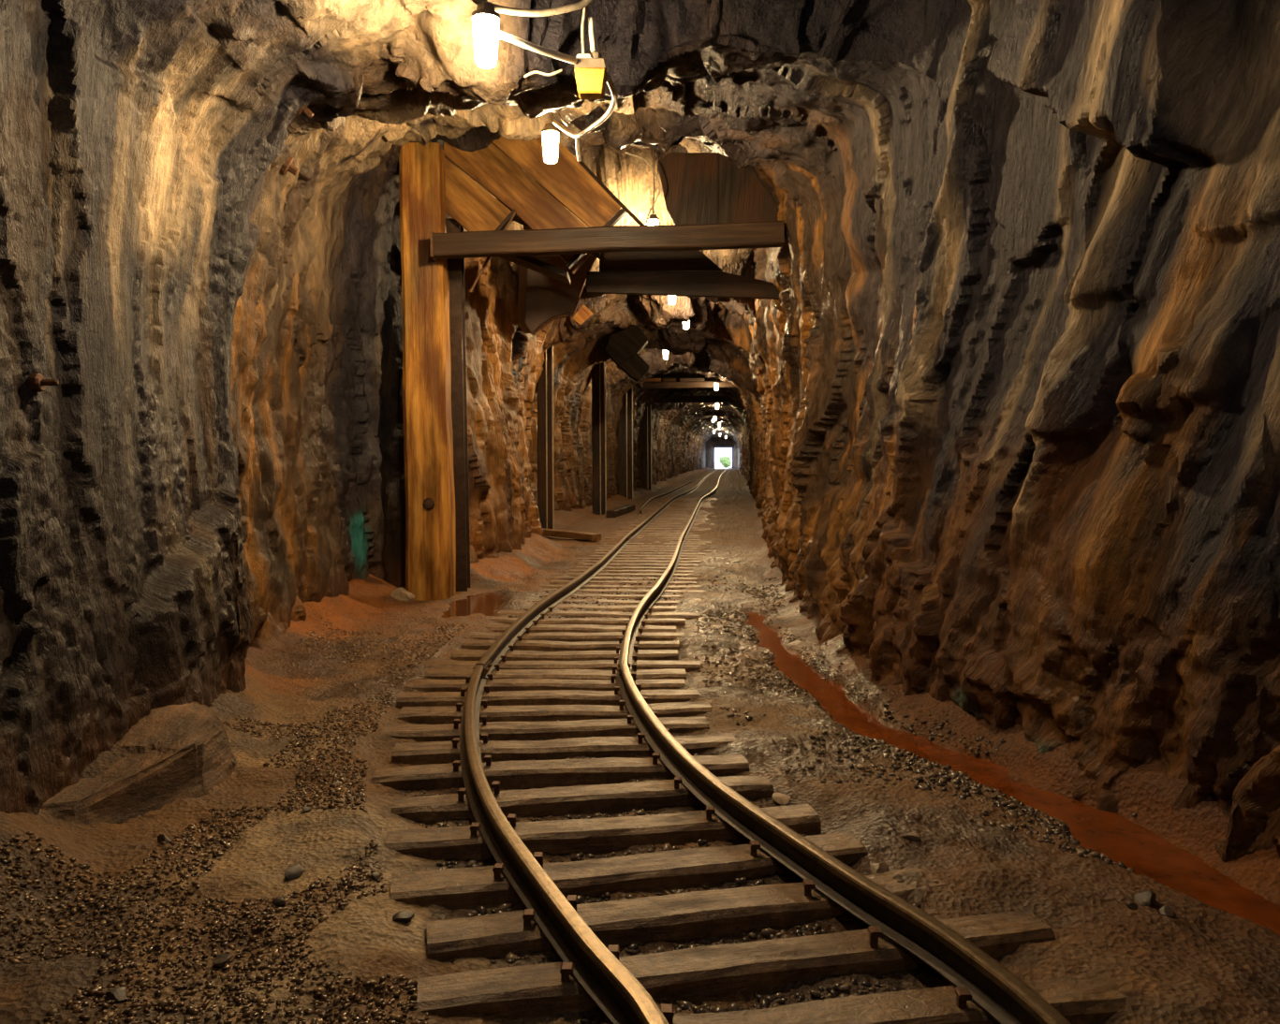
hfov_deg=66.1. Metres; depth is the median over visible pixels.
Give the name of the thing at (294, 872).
loose stone
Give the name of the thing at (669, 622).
sleeper
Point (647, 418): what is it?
post
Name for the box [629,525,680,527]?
sleeper
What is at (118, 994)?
loose stone
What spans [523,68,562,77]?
wire
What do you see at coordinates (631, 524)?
sleeper
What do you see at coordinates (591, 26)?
tube
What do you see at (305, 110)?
bolt
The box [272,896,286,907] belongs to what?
loose stone
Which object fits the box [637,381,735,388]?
crossbeam
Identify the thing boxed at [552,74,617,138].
cable
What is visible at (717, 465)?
ground
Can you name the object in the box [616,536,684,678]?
steel rail
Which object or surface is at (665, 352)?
lamp
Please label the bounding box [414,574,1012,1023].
ballast
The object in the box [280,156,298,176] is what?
bolt
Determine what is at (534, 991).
sleeper
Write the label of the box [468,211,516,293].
rod
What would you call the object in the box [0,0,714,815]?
wall
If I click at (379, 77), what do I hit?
ceiling
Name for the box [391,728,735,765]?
sleeper
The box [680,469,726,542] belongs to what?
steel rail
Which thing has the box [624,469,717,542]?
steel rail
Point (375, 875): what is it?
loose stone
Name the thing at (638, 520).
sleeper
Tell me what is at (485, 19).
lamp
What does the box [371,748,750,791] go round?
sleeper
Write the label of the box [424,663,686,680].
sleeper
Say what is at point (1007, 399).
wall
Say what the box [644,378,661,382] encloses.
board
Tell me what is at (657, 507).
sleeper
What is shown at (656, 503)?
sleeper
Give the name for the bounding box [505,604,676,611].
sleeper
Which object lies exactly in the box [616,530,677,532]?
sleeper
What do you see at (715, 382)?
lamp
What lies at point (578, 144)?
tube
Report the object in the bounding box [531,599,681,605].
sleeper
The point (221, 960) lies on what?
loose stone
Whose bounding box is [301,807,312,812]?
loose stone
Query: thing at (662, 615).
sleeper
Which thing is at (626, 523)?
sleeper
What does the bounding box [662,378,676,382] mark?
board
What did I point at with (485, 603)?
puddle
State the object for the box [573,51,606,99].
junction box
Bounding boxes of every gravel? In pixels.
[0,617,464,1023]
[693,576,1137,946]
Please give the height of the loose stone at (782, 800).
0.034 m
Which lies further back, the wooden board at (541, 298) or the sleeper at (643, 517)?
the sleeper at (643, 517)
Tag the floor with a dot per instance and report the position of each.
(1204, 964)
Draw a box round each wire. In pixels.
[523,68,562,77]
[580,7,586,53]
[625,151,660,222]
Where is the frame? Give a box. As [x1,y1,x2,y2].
[713,446,734,468]
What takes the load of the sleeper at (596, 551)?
on the floor
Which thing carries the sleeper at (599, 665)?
on the floor
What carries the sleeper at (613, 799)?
on the floor
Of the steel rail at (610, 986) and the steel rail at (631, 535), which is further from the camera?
the steel rail at (631, 535)
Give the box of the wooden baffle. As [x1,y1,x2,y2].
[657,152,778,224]
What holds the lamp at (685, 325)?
hanging from the ceiling
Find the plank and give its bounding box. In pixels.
[542,529,601,541]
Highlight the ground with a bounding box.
[714,462,731,469]
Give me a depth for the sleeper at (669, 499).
24.51 m
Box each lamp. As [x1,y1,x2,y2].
[471,0,500,68]
[541,111,568,163]
[647,149,658,225]
[662,349,668,359]
[668,295,676,304]
[682,321,689,329]
[714,381,718,390]
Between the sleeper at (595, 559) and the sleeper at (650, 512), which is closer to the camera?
the sleeper at (595, 559)
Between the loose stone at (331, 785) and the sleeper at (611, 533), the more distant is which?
the sleeper at (611, 533)
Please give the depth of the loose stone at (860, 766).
3.42 m
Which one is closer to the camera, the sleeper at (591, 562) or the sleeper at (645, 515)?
the sleeper at (591, 562)
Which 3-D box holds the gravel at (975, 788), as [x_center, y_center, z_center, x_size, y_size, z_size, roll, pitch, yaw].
[0.831,0.793,5.384,1.152,0.151,6.946,0,3,-3]
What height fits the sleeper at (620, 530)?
0.118 m
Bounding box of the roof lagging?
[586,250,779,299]
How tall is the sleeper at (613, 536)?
0.117 m
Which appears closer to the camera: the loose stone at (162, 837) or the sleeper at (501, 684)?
the loose stone at (162, 837)
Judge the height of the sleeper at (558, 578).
0.118 m
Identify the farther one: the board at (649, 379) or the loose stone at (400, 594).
the board at (649, 379)
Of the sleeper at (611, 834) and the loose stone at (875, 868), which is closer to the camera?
the loose stone at (875, 868)
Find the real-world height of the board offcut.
0.195 m
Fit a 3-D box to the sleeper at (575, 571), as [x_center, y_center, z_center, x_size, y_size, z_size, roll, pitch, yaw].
[-0.034,0.609,9.249,1.264,0.118,0.117,0,3,4]
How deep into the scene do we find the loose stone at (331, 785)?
3.20 m
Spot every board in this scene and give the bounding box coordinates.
[516,254,596,335]
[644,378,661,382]
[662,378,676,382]
[679,378,704,382]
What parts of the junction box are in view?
box lid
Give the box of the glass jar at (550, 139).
[542,131,559,163]
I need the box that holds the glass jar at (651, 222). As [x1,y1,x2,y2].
[647,219,658,225]
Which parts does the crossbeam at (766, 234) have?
plate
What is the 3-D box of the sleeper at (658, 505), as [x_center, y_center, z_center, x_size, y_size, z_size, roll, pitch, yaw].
[0.979,-0.101,21.688,1.235,0.118,0.133,0,3,3]
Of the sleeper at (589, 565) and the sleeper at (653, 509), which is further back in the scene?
the sleeper at (653, 509)
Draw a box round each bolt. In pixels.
[28,373,58,392]
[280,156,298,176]
[296,103,313,117]
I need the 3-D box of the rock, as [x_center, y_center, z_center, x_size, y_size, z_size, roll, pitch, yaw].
[-1.686,0.860,3.165,0.600,0.346,1.107,0,3,0]
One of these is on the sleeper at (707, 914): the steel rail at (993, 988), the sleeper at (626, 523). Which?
the steel rail at (993, 988)
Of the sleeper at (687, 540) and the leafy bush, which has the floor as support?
the sleeper at (687, 540)
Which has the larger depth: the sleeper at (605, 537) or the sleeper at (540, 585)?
the sleeper at (605, 537)
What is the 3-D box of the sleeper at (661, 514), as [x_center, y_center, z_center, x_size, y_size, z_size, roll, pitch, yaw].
[0.683,0.095,18.256,1.250,0.117,0.133,0,3,3]
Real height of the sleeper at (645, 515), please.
0.118 m
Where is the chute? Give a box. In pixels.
[604,326,649,382]
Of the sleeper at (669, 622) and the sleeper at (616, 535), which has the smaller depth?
the sleeper at (669, 622)
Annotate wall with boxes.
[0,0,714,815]
[715,0,1279,861]
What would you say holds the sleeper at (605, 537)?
on the floor
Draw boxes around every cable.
[470,0,593,16]
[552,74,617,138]
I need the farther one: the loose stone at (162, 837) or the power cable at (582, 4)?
the power cable at (582, 4)
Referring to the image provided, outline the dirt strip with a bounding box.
[745,611,1279,935]
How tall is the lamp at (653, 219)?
0.807 m
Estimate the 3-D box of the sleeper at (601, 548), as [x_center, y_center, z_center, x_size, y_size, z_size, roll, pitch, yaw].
[0.102,0.480,11.519,1.365,0.118,0.126,0,3,2]
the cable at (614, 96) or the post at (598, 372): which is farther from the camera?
the post at (598, 372)
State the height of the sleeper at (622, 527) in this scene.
0.118 m
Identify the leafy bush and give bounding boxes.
[719,456,731,468]
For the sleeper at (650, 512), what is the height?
0.118 m
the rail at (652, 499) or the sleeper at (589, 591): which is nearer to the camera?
the sleeper at (589, 591)
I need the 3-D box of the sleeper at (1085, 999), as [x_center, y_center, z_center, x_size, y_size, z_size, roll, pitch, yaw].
[0.352,1.017,1.903,1.361,0.154,0.135,-1,3,-10]
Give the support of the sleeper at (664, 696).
on the floor
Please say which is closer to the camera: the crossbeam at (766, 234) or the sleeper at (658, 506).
the crossbeam at (766, 234)
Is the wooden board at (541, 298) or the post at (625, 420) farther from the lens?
the post at (625, 420)
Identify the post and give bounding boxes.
[398,142,456,601]
[537,345,554,529]
[591,361,606,514]
[617,386,632,499]
[642,404,651,489]
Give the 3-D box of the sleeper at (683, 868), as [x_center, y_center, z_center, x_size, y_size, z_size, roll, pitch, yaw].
[-0.009,0.976,2.622,1.270,0.154,0.156,-1,3,-13]
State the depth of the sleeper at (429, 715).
4.17 m
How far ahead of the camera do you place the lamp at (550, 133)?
5.46 m
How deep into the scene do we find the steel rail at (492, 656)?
6.54 m
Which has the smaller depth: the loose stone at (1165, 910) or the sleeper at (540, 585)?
the loose stone at (1165, 910)
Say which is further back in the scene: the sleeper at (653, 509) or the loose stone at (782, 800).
the sleeper at (653, 509)
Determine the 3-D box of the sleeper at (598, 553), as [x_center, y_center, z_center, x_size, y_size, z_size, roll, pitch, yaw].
[0.085,0.514,10.922,1.286,0.118,0.141,0,3,3]
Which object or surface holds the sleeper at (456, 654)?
on the floor
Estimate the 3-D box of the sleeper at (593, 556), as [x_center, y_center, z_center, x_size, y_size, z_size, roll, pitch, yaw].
[0.067,0.530,10.632,1.250,0.118,0.128,0,3,1]
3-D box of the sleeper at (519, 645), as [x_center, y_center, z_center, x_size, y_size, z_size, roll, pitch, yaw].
[-0.401,0.800,5.705,1.257,0.154,0.132,0,3,1]
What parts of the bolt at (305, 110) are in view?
plate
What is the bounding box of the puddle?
[441,591,503,617]
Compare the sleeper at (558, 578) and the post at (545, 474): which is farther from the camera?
the post at (545, 474)
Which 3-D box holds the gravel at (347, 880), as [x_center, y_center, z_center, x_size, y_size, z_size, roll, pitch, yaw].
[-1.186,0.813,4.002,1.251,0.156,4.627,0,3,-5]
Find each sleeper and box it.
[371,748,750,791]
[380,711,709,742]
[384,804,821,860]
[390,832,867,906]
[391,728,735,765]
[391,776,774,824]
[396,683,701,708]
[397,696,712,724]
[405,672,685,691]
[416,910,1055,1020]
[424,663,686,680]
[426,654,700,672]
[426,866,946,961]
[450,645,677,661]
[460,635,679,651]
[467,627,684,642]
[482,619,676,632]
[488,613,685,626]
[496,606,699,619]
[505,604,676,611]
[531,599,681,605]
[538,584,699,588]
[540,588,706,594]
[544,593,705,600]
[549,580,696,585]
[554,576,696,581]
[564,573,700,577]
[569,570,692,573]
[574,566,698,570]
[577,558,707,560]
[577,563,701,567]
[585,560,700,563]
[588,555,704,558]
[594,549,711,552]
[595,552,706,555]
[597,545,698,547]
[601,547,697,549]
[603,543,706,545]
[603,973,1127,1023]
[604,537,698,539]
[611,532,692,534]
[613,535,698,537]
[613,539,700,542]
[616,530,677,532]
[616,534,698,536]
[618,528,710,529]
[619,529,706,531]
[621,527,700,528]
[626,523,714,524]
[628,522,705,523]
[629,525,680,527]
[631,524,714,525]
[635,520,705,522]
[637,519,707,521]
[638,518,709,519]
[641,517,716,518]
[643,516,706,517]
[644,515,716,516]
[645,514,707,515]
[649,511,707,512]
[649,512,708,513]
[652,509,691,510]
[653,541,711,544]
[655,506,716,507]
[656,502,718,503]
[657,507,709,508]
[658,504,711,505]
[658,505,710,506]
[660,500,711,500]
[661,514,709,514]
[662,513,714,514]
[668,499,716,500]
[670,503,710,504]
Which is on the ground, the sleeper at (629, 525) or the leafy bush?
the leafy bush
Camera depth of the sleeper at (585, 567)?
9.48 m
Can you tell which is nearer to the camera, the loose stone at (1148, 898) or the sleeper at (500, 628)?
the loose stone at (1148, 898)
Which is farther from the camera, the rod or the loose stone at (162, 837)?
the rod
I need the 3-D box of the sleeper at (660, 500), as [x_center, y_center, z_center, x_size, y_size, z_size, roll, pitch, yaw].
[1.175,-0.233,23.985,1.354,0.117,0.135,0,3,3]
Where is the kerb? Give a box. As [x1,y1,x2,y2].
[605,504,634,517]
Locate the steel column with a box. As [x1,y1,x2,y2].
[445,218,470,591]
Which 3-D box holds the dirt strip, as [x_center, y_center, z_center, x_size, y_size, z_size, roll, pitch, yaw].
[1.104,0.894,4.134,0.666,0.018,6.004,-1,3,-9]
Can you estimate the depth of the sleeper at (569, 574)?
8.96 m
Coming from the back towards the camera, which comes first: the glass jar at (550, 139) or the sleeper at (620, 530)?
the sleeper at (620, 530)
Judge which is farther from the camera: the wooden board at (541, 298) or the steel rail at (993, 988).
the wooden board at (541, 298)
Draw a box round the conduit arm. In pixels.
[498,30,577,64]
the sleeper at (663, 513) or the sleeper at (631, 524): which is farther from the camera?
the sleeper at (663, 513)
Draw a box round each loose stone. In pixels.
[104,986,126,1001]
[157,834,172,843]
[212,953,230,968]
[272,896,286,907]
[284,864,303,879]
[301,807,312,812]
[329,781,338,787]
[370,872,381,880]
[390,588,414,601]
[392,911,414,923]
[771,793,790,806]
[856,764,864,769]
[870,863,888,874]
[901,832,920,840]
[1125,901,1138,910]
[1134,891,1156,907]
[1159,905,1175,918]
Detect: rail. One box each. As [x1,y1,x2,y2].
[459,664,669,1023]
[475,536,628,678]
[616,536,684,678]
[616,662,1071,1023]
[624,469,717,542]
[639,480,691,514]
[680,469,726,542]
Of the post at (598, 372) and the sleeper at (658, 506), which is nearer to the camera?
the post at (598, 372)
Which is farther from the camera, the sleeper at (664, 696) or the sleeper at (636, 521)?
the sleeper at (636, 521)
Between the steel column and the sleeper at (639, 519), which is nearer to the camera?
the steel column
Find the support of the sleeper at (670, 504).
on the floor
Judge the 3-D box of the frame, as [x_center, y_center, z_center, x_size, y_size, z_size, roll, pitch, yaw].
[6.800,-4.383,80.381,1.800,2.000,0.200,0,3,0]
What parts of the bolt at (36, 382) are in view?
plate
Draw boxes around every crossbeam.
[429,220,784,261]
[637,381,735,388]
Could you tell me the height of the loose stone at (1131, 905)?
0.019 m
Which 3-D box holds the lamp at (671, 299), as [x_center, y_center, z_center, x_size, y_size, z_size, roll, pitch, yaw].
[0.380,-2.697,11.665,0.100,0.458,0.100,0,3,0]
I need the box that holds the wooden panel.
[443,136,644,284]
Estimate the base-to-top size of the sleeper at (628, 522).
0.118 m
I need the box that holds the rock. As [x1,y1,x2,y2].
[40,701,236,824]
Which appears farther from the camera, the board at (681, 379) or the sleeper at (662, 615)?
the board at (681, 379)
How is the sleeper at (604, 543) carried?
on the floor
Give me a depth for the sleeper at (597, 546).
11.76 m
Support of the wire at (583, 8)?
attached to the junction box
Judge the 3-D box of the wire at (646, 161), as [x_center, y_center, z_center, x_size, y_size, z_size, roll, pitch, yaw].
[0.036,-2.386,7.224,0.150,0.425,0.390,1,4,23]
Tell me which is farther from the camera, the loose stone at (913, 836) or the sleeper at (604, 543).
the sleeper at (604, 543)
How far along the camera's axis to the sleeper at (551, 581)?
8.43 m
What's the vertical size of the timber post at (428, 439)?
3.504 m
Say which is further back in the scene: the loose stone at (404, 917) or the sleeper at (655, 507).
the sleeper at (655, 507)
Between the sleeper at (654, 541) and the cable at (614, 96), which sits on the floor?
the sleeper at (654, 541)
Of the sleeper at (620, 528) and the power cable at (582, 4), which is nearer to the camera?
the power cable at (582, 4)
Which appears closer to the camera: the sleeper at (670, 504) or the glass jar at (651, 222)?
the glass jar at (651, 222)
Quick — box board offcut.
[572,304,593,326]
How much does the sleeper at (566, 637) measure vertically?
0.154 m
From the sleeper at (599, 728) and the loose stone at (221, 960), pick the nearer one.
the loose stone at (221, 960)
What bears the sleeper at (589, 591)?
on the floor
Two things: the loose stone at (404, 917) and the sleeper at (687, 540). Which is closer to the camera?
the loose stone at (404, 917)
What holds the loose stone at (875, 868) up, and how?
on the floor
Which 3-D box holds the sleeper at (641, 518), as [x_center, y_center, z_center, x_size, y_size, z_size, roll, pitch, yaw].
[0.617,0.160,17.110,1.403,0.118,0.125,0,3,2]
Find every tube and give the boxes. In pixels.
[575,137,581,161]
[588,16,596,52]
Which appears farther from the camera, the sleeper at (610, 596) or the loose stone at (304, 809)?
the sleeper at (610, 596)
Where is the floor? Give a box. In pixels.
[0,467,1279,1023]
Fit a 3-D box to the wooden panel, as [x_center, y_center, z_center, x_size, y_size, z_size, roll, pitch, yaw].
[-0.733,-2.642,7.800,1.593,1.581,0.464,0,3,0]
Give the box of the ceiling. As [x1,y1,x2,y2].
[184,0,835,446]
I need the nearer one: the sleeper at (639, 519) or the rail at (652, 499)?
the sleeper at (639, 519)
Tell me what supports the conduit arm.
attached to the ceiling
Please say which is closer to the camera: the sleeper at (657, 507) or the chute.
the chute
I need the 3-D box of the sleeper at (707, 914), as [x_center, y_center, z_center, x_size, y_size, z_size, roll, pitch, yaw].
[0.140,0.990,2.383,1.283,0.155,0.152,-1,3,-14]
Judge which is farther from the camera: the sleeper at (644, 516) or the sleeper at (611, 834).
the sleeper at (644, 516)
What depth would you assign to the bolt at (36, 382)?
2.88 m
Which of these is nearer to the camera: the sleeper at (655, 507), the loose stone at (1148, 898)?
the loose stone at (1148, 898)
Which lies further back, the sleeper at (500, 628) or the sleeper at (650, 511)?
the sleeper at (650, 511)

